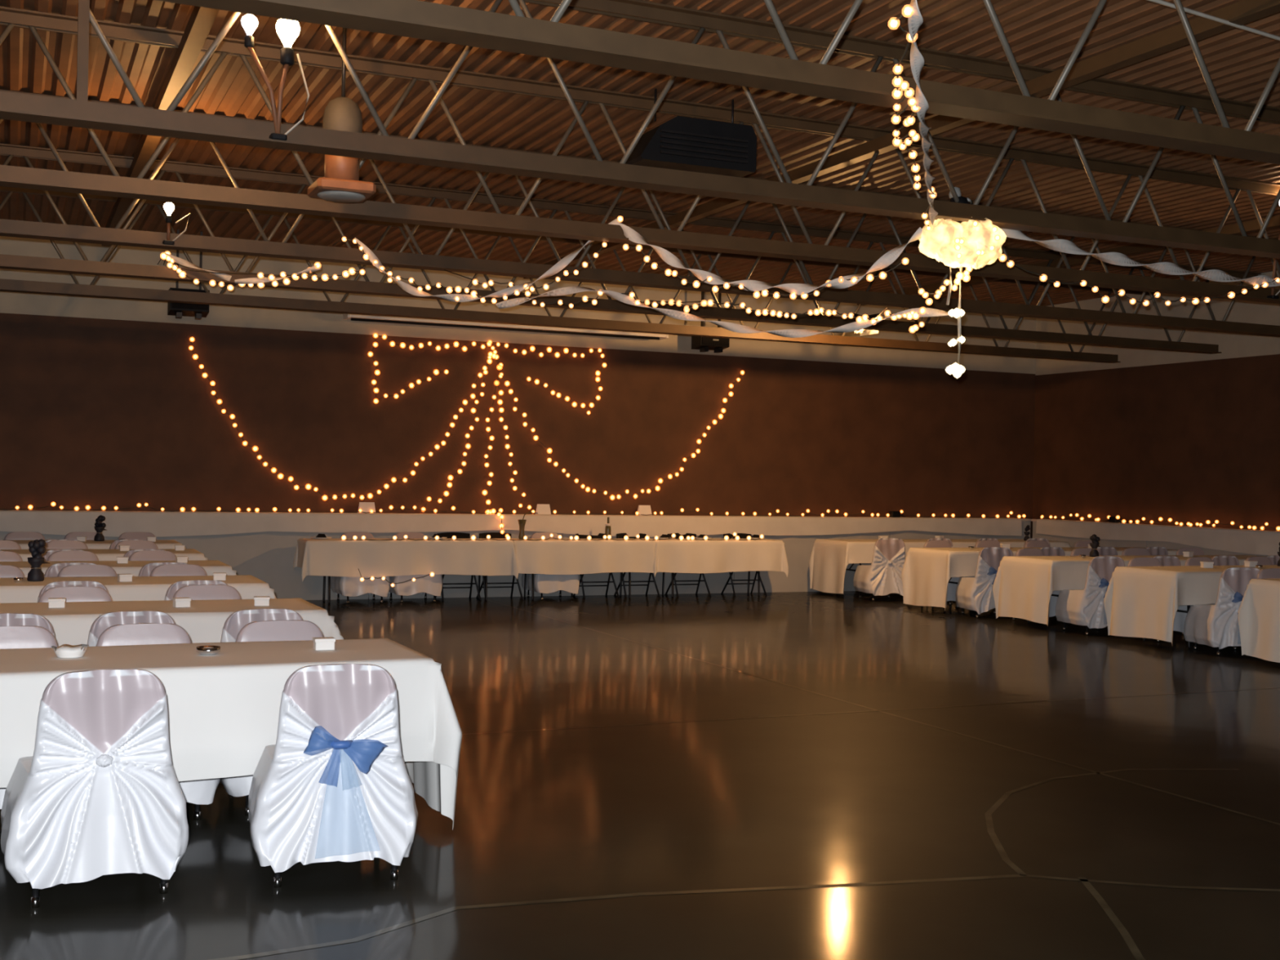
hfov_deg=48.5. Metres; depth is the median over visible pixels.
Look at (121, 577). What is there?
box
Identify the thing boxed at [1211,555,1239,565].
covered chair
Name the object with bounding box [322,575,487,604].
folding table
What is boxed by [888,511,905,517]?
outlet box
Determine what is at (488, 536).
string lights
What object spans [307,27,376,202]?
light
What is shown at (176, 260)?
streamer
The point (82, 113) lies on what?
joist
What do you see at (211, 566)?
tablecloth
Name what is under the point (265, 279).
streamer
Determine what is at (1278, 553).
vase
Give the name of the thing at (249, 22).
bulb
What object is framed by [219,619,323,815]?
covered chair
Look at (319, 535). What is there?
place setting
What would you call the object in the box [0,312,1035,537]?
wall
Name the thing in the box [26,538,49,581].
centrepiece
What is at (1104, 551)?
covered chair
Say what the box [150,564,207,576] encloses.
covered chair
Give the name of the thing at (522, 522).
glass vase
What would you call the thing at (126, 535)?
covered chair
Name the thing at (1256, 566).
dish
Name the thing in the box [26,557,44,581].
vase
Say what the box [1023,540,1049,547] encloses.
covered chair
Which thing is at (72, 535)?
covered chair
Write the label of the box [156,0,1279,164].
joist
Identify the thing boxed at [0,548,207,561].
tablecloth
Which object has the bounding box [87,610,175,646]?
covered chair
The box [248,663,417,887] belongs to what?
covered chair
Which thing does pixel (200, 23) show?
ceiling beam
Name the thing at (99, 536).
vase
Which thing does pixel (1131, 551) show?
covered chair
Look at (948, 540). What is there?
covered chair
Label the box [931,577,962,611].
folding table
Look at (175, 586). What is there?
covered chair
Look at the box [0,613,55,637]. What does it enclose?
covered chair
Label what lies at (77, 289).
joist
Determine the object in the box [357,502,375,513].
tent card
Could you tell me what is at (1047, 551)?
covered chair
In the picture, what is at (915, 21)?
streamer
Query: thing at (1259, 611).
tablecloth
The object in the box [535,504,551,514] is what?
tent card
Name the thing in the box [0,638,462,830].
tablecloth
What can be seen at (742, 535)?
folding chair
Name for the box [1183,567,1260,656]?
covered chair
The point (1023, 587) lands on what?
tablecloth
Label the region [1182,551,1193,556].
box
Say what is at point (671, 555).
tablecloth
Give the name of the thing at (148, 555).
covered chair
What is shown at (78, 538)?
box
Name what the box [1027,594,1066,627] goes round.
folding table
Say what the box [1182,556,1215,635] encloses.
covered chair
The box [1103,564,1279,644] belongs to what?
tablecloth
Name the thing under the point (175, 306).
grille
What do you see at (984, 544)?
covered chair
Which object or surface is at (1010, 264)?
string lights
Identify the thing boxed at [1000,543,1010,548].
box
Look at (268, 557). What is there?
wall
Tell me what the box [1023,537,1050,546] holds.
covered chair
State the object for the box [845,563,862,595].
folding table
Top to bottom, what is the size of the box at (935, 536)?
0.060 m
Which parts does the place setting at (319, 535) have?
plate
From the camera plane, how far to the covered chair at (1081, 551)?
16.53 m
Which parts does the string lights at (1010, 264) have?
bulb, bulb, bulb, bulb, bulb, bulb, bulb, bulb, bulb, bulb, bulb, bulb, bulb, bulb, bulb, bulb, bulb, bulb, bulb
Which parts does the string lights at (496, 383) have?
bulb, bulb, bulb, bulb, bulb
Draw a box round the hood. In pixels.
[853,313,871,319]
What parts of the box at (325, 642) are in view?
lid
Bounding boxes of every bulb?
[163,202,174,222]
[240,13,257,48]
[275,18,300,66]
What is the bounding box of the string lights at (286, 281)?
[157,252,321,290]
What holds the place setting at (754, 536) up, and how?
on the tablecloth at (671, 555)
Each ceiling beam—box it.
[102,5,219,246]
[523,0,1279,279]
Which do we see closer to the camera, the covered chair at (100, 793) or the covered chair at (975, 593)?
the covered chair at (100, 793)
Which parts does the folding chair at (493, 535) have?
leg, leg, backrest, leg, leg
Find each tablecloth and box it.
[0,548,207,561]
[0,560,236,577]
[0,574,275,603]
[0,598,343,646]
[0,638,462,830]
[12,539,186,549]
[293,538,518,581]
[503,538,656,574]
[644,538,788,577]
[808,538,1071,593]
[901,546,1177,611]
[992,555,1266,624]
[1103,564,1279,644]
[1238,578,1279,662]
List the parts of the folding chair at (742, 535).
leg, leg, backrest, leg, leg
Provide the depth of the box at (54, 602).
7.96 m
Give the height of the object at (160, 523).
0.286 m
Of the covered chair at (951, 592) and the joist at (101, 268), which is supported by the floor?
the covered chair at (951, 592)
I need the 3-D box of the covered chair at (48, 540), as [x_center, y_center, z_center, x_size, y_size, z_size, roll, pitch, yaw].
[-5.782,0.992,14.202,0.637,0.820,0.615,1,0,-24]
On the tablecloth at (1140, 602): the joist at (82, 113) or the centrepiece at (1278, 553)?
the centrepiece at (1278, 553)
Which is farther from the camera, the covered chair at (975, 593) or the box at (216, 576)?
the covered chair at (975, 593)
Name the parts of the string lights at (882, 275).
bulb, bulb, bulb, bulb, bulb, bulb, bulb, bulb, bulb, bulb, bulb, bulb, bulb, bulb, bulb, bulb, bulb, bulb, bulb, bulb, bulb, bulb, bulb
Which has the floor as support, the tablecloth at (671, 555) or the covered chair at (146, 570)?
the covered chair at (146, 570)
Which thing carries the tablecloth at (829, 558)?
on the folding table at (851, 566)
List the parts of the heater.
hanger rod, hanger rod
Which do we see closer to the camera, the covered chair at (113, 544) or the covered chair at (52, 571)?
the covered chair at (52, 571)
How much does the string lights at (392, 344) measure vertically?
0.870 m
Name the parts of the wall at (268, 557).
panel, panel, panel, panel, panel, panel, cap rail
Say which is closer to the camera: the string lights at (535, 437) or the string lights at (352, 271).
the string lights at (352, 271)
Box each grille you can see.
[171,288,208,310]
[702,336,728,345]
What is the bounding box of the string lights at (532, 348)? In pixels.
[488,339,606,414]
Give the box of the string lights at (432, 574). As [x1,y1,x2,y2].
[358,568,434,586]
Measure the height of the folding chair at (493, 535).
0.822 m
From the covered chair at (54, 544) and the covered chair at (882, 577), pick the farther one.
the covered chair at (882, 577)
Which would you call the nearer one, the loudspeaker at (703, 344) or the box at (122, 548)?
the box at (122, 548)
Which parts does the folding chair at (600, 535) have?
leg, backrest, leg, leg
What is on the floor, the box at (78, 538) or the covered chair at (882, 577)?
the covered chair at (882, 577)
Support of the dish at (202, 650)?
on the tablecloth at (224, 707)
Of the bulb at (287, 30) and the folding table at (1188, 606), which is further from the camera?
the folding table at (1188, 606)
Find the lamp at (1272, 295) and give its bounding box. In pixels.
[1266,200,1279,298]
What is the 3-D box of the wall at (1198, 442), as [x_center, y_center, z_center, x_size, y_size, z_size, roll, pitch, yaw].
[10.346,0.122,11.834,0.200,3.200,21.270,1,0,-24]
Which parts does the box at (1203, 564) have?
lid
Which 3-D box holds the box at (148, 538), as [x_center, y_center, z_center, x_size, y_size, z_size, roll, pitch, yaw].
[-5.268,0.637,15.337,0.092,0.051,0.068,1,0,-23]
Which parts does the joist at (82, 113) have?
post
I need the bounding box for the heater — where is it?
[625,88,756,177]
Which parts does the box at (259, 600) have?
lid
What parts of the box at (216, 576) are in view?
lid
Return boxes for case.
[342,313,668,339]
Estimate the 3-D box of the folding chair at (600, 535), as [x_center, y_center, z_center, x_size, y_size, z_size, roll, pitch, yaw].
[-0.564,1.093,18.155,0.494,0.822,0.460,1,0,-24]
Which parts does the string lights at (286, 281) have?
bulb, bulb, bulb, bulb, bulb, bulb, bulb, bulb, bulb, bulb, bulb, bulb, bulb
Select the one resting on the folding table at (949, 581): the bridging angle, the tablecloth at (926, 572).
the tablecloth at (926, 572)
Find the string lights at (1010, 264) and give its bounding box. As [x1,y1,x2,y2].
[998,253,1279,306]
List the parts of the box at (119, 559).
lid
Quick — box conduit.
[1146,0,1279,40]
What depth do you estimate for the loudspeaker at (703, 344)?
18.68 m
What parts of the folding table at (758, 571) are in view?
leg frame, leg frame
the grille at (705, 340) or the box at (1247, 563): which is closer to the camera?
the box at (1247, 563)
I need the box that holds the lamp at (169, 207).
[162,202,190,244]
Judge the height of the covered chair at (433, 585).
0.820 m
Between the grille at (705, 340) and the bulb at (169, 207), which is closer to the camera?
the bulb at (169, 207)
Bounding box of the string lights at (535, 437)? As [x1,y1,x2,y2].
[493,350,744,500]
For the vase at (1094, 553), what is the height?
0.154 m
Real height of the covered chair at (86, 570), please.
0.820 m
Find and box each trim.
[0,235,1036,373]
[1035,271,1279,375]
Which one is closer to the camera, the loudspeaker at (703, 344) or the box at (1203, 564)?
the box at (1203, 564)
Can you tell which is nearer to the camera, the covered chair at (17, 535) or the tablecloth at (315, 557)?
the covered chair at (17, 535)
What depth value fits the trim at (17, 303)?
17.76 m
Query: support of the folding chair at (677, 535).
on the floor
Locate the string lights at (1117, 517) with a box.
[1040,513,1279,530]
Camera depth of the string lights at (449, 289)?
10.64 m
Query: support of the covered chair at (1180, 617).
on the floor
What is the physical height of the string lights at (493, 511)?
0.359 m
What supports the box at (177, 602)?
on the tablecloth at (204, 621)
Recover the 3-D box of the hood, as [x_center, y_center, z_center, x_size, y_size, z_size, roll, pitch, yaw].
[2.381,-1.820,15.852,0.424,0.065,0.424,1,0,-24]
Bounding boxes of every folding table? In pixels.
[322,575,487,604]
[524,572,631,600]
[662,570,759,598]
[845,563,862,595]
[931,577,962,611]
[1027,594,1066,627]
[1142,604,1191,648]
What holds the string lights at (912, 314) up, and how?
hanging from the joist at (97, 234)
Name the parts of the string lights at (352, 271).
bulb, bulb, bulb, bulb, bulb, bulb, bulb, bulb, bulb, bulb, bulb, bulb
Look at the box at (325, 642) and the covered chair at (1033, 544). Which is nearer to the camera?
the box at (325, 642)
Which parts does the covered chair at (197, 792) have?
leg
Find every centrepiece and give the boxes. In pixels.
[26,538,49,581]
[93,515,106,541]
[1023,524,1030,540]
[1088,533,1100,556]
[1277,542,1279,566]
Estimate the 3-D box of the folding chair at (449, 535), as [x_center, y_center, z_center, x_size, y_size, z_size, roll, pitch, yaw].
[-2.237,1.061,17.415,0.494,0.822,0.460,1,0,-24]
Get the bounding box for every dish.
[13,577,22,582]
[51,644,88,657]
[196,645,220,654]
[1255,564,1262,568]
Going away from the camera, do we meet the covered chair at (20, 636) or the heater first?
the covered chair at (20, 636)
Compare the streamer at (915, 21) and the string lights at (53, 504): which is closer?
the streamer at (915, 21)
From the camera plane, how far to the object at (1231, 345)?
19.10 m
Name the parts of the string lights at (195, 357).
bulb, bulb, bulb, bulb, bulb, bulb, bulb, bulb, bulb, bulb, bulb, bulb, bulb, bulb, bulb, bulb, bulb, bulb, bulb, bulb, bulb, bulb, bulb, bulb, bulb, bulb, bulb, bulb, bulb, string lights, bulb, bulb, bulb, bulb, bulb, bulb, bulb, bulb, bulb, bulb, bulb, bulb, string lights, bulb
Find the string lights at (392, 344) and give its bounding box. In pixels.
[367,333,491,404]
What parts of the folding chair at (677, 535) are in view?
leg, leg, backrest, leg, leg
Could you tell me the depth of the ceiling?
10.69 m
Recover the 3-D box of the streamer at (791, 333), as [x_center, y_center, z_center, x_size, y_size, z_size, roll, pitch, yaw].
[0.497,-1.248,10.357,3.800,0.465,0.216,1,0,33]
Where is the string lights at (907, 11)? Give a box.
[888,4,937,231]
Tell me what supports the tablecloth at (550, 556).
on the folding table at (629, 573)
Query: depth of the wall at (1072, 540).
19.34 m
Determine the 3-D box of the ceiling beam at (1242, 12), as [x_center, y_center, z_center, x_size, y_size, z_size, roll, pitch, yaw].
[2.852,-2.516,8.491,0.100,0.092,21.270,1,0,-24]
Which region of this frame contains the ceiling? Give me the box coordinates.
[0,0,1279,306]
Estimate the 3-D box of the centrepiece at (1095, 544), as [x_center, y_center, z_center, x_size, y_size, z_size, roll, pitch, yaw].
[5.147,0.739,16.064,0.145,0.255,0.111,1,0,-24]
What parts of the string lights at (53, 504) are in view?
bulb, bulb, bulb, bulb, bulb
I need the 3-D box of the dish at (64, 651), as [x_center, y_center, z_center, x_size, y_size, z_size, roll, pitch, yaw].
[-2.377,0.713,5.933,0.148,0.047,0.118,1,0,-24]
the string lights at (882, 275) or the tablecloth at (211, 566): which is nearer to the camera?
the string lights at (882, 275)
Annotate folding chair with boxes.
[435,532,481,601]
[475,532,523,600]
[573,533,619,599]
[613,533,660,598]
[665,533,711,597]
[720,533,767,595]
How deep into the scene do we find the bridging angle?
15.46 m
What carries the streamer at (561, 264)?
hanging from the joist at (115, 185)
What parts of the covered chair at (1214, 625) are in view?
leg, leg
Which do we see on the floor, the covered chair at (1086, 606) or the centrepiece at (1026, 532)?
the covered chair at (1086, 606)
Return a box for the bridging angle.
[857,215,1279,305]
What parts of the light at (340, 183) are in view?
stem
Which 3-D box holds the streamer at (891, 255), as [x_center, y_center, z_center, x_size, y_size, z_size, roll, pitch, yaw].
[0.835,-1.502,9.477,2.230,0.555,0.128,1,0,29]
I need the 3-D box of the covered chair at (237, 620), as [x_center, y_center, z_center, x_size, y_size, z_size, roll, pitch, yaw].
[-2.051,1.077,7.607,0.633,0.820,0.613,1,0,-24]
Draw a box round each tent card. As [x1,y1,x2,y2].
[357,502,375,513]
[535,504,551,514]
[637,505,651,515]
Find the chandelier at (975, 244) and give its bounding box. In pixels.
[918,186,1006,378]
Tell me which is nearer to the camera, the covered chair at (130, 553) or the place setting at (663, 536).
the covered chair at (130, 553)
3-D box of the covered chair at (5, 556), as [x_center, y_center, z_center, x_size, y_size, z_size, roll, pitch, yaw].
[-5.293,1.006,11.669,0.635,0.820,0.612,1,0,-24]
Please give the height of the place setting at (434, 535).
0.060 m
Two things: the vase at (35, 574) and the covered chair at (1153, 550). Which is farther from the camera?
the covered chair at (1153, 550)
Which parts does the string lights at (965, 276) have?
bulb, bulb, bulb, bulb, bulb, bulb, bulb, bulb, bulb, bulb, bulb, bulb, bulb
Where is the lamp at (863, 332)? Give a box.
[853,306,887,336]
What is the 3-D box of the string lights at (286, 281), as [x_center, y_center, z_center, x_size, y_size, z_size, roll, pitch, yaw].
[-3.509,-1.809,12.368,1.495,0.332,0.117,1,0,6]
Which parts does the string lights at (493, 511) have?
bulb, bulb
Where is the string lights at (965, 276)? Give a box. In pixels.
[918,266,972,305]
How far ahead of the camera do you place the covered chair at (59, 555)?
12.12 m
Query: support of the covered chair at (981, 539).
on the floor
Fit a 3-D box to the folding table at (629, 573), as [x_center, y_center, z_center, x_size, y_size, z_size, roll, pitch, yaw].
[-0.778,1.125,17.897,1.860,0.736,0.500,1,0,-24]
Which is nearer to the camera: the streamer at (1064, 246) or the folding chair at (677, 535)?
the streamer at (1064, 246)
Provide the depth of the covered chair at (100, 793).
5.04 m
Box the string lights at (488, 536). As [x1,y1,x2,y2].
[341,532,764,540]
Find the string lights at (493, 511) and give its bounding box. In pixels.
[486,507,509,537]
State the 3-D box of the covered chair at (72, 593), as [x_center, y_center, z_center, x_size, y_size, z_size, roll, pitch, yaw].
[-3.302,1.051,8.322,0.637,0.820,0.615,1,0,-23]
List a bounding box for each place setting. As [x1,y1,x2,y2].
[311,533,331,538]
[427,533,447,538]
[658,534,672,538]
[694,534,711,538]
[751,534,764,539]
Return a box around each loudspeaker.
[167,229,209,319]
[691,275,729,352]
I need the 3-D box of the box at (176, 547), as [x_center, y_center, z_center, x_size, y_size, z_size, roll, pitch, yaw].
[-4.460,0.656,13.781,0.092,0.051,0.068,1,0,-22]
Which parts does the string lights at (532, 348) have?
bulb, bulb, bulb, bulb, bulb, bulb, bulb, bulb, bulb, bulb, bulb, bulb, bulb, bulb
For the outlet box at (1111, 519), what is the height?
0.080 m
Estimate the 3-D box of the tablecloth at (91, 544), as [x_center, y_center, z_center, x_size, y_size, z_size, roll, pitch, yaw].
[-6.122,0.987,14.928,2.695,0.680,1.072,1,0,-24]
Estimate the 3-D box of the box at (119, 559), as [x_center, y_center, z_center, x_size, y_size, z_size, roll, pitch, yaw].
[-4.286,0.663,11.780,0.092,0.051,0.068,1,0,-21]
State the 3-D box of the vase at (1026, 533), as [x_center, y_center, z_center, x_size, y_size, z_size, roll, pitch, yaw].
[5.532,0.803,20.335,0.086,0.126,0.084,1,0,-24]
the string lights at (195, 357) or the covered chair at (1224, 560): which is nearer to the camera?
the covered chair at (1224, 560)
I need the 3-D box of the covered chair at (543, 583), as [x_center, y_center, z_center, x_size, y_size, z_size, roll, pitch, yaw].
[-1.112,1.077,17.844,0.637,0.820,0.615,1,0,-24]
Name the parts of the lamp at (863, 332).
barn door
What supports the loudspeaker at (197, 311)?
hanging from the ceiling
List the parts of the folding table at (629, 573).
leg frame, leg frame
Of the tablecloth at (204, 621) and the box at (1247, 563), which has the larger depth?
the box at (1247, 563)
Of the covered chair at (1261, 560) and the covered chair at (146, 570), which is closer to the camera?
the covered chair at (146, 570)
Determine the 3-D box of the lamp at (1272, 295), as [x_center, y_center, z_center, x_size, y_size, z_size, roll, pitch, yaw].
[5.615,-2.034,12.490,0.225,0.904,0.098,1,0,-24]
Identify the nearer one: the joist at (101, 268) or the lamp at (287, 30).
the lamp at (287, 30)
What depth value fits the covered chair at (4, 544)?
13.61 m
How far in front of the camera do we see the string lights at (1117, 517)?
18.83 m
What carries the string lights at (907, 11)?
hanging from the joist at (519, 33)
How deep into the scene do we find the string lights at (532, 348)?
18.37 m
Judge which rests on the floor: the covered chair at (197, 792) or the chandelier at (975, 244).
the covered chair at (197, 792)
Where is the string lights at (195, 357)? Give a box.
[188,336,500,514]
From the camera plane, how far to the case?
17.80 m
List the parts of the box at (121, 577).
lid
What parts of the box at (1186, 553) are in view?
lid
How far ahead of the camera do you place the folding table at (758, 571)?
18.77 m
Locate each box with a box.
[48,597,66,608]
[76,536,86,541]
[116,556,128,563]
[116,573,133,582]
[118,545,129,551]
[146,536,155,541]
[172,597,191,607]
[174,545,185,550]
[175,555,187,562]
[213,573,226,580]
[253,595,270,605]
[312,636,335,650]
[878,535,888,538]
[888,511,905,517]
[934,535,943,537]
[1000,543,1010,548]
[1104,516,1120,522]
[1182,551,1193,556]
[1200,561,1213,568]
[1244,560,1257,567]
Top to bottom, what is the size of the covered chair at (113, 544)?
0.820 m
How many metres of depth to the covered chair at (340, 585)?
16.65 m
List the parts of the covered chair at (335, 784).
leg, leg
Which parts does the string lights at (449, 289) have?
bulb, bulb, bulb, bulb, bulb, bulb, bulb, bulb, bulb, bulb, bulb, bulb, bulb, bulb, bulb, bulb, bulb, bulb, bulb, bulb, bulb, bulb, bulb, bulb, bulb, bulb, bulb, bulb, bulb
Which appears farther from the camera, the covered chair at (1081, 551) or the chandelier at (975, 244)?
the covered chair at (1081, 551)
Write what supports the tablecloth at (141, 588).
on the folding table
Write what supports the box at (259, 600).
on the tablecloth at (204, 621)
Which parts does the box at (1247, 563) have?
lid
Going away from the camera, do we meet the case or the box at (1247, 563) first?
the box at (1247, 563)
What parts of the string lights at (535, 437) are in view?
bulb, bulb, bulb, bulb, bulb, bulb, bulb, bulb, bulb, bulb, bulb, bulb, bulb, bulb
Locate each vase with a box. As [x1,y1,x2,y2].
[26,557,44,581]
[93,526,104,541]
[517,511,534,538]
[1023,531,1030,540]
[1088,542,1099,556]
[1277,551,1279,566]
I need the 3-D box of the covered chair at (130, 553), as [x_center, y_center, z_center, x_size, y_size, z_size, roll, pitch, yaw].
[-4.461,1.020,12.827,0.633,0.820,0.613,1,0,-22]
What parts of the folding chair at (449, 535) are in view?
leg, backrest, leg, leg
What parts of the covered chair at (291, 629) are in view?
leg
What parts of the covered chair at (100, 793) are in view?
leg, leg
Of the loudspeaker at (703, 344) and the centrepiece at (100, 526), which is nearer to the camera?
the centrepiece at (100, 526)
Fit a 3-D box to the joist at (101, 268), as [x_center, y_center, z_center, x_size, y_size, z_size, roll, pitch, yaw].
[-1.546,-2.225,13.634,20.130,1.020,0.170,1,0,-24]
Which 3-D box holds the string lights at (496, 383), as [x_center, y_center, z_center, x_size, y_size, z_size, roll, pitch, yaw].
[-1.620,-0.607,18.111,0.542,1.964,0.075,1,0,-24]
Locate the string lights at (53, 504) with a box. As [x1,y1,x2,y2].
[0,501,1026,518]
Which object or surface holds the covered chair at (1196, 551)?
on the floor
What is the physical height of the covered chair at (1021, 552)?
0.820 m
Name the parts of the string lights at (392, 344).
bulb, bulb, bulb, bulb, bulb, bulb, bulb, bulb, bulb, bulb, bulb, bulb, bulb, bulb, bulb, bulb, bulb, bulb, bulb, bulb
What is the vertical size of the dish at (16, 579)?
0.030 m
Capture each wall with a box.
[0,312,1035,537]
[0,518,1031,599]
[1031,519,1269,555]
[1032,354,1279,531]
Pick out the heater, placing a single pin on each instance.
(680, 143)
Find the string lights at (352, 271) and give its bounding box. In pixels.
[163,250,364,280]
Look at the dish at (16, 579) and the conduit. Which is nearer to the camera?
the conduit
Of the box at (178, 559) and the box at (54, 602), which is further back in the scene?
the box at (178, 559)
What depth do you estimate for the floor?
6.67 m
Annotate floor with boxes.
[0,591,1279,959]
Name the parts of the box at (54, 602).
lid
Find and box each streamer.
[164,253,231,280]
[234,265,320,284]
[355,218,619,302]
[495,286,948,337]
[619,222,922,294]
[907,0,937,224]
[1000,228,1279,286]
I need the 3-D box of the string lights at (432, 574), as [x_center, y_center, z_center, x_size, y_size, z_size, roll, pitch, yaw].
[-2.841,1.140,16.607,0.892,0.217,0.107,1,0,-24]
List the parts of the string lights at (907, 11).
bulb, bulb, bulb, bulb, bulb, bulb, bulb, bulb, bulb, bulb, bulb, bulb, bulb, bulb, bulb, bulb, bulb, bulb, bulb, bulb, bulb, bulb, bulb, bulb, bulb, bulb, bulb, bulb, bulb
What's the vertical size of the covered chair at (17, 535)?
0.820 m
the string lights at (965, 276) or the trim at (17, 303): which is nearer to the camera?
the string lights at (965, 276)
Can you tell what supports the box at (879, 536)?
on the tablecloth at (829, 558)
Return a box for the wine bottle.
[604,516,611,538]
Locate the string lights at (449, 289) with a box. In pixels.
[332,215,622,303]
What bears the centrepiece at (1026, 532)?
on the tablecloth at (829, 558)
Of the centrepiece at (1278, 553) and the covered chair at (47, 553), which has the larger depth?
the centrepiece at (1278, 553)
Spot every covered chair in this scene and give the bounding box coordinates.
[0,540,21,549]
[0,551,22,561]
[0,564,24,577]
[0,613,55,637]
[0,625,57,808]
[0,668,188,907]
[3,531,44,540]
[37,580,108,602]
[38,586,112,602]
[42,549,84,561]
[43,540,88,549]
[44,562,97,577]
[45,539,76,543]
[47,551,98,560]
[57,564,116,577]
[63,531,96,539]
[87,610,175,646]
[95,622,220,820]
[108,539,146,549]
[114,540,158,549]
[118,532,156,540]
[123,549,165,557]
[128,550,176,560]
[137,562,187,576]
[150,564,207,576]
[164,580,227,600]
[173,584,241,599]
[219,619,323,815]
[220,608,303,642]
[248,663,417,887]
[330,532,390,604]
[388,532,443,603]
[521,532,579,599]
[853,537,905,601]
[923,540,974,608]
[927,537,952,547]
[955,546,1013,617]
[974,537,998,546]
[974,540,1000,547]
[1012,547,1071,624]
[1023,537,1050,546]
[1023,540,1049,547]
[1039,546,1065,555]
[1055,555,1124,635]
[1070,547,1100,555]
[1073,540,1092,546]
[1097,546,1117,555]
[1121,547,1150,555]
[1124,557,1191,642]
[1145,546,1168,555]
[1152,555,1181,632]
[1175,547,1204,555]
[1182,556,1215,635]
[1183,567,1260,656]
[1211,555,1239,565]
[1244,556,1272,565]
[1253,568,1279,657]
[1266,555,1279,564]
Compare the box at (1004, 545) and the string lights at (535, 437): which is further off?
the string lights at (535, 437)
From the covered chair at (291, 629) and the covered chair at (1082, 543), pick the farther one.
the covered chair at (1082, 543)
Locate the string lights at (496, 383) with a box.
[493,354,531,509]
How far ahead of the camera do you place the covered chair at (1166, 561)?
15.06 m
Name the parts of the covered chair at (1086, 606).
leg, leg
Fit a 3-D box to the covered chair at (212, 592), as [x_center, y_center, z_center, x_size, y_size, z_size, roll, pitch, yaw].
[-2.606,1.064,8.626,0.633,0.820,0.613,1,0,-23]
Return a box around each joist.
[0,0,1279,258]
[0,6,1279,303]
[0,89,1279,337]
[0,143,1261,354]
[0,186,1155,363]
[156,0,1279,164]
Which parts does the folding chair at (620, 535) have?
leg, leg, backrest, leg, leg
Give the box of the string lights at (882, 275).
[622,244,908,299]
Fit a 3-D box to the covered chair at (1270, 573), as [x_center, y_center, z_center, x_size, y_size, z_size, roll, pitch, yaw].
[5.926,1.224,12.878,0.637,0.820,0.615,1,0,-25]
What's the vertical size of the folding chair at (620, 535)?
0.822 m
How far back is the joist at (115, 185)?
9.80 m
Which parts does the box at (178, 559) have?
lid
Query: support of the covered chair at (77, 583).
on the floor
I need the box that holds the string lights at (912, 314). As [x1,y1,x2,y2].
[444,269,925,333]
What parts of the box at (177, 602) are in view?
lid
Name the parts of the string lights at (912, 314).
bulb, bulb, bulb, bulb, bulb, bulb, bulb, bulb, bulb, bulb, bulb, bulb, bulb, bulb, bulb, bulb, bulb, bulb, bulb, bulb, bulb, bulb, bulb, bulb, bulb, bulb, bulb, bulb, bulb, bulb, bulb, bulb, bulb, bulb, bulb, bulb, bulb, bulb, bulb, bulb, bulb, bulb, bulb, bulb, bulb, bulb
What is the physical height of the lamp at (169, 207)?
0.321 m
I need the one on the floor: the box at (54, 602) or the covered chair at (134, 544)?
the covered chair at (134, 544)
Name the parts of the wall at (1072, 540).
panel, panel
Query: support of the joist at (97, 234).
attached to the ceiling
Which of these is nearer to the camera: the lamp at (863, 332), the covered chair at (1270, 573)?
the covered chair at (1270, 573)
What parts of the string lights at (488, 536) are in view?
bulb, bulb, bulb, bulb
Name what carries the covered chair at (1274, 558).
on the floor
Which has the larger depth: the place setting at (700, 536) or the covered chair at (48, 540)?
the place setting at (700, 536)
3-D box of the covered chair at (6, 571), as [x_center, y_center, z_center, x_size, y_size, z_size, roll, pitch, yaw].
[-4.550,1.024,10.011,0.635,0.820,0.612,1,0,-26]
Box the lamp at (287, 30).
[240,13,309,140]
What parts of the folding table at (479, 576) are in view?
leg frame, leg frame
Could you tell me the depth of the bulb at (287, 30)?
7.20 m

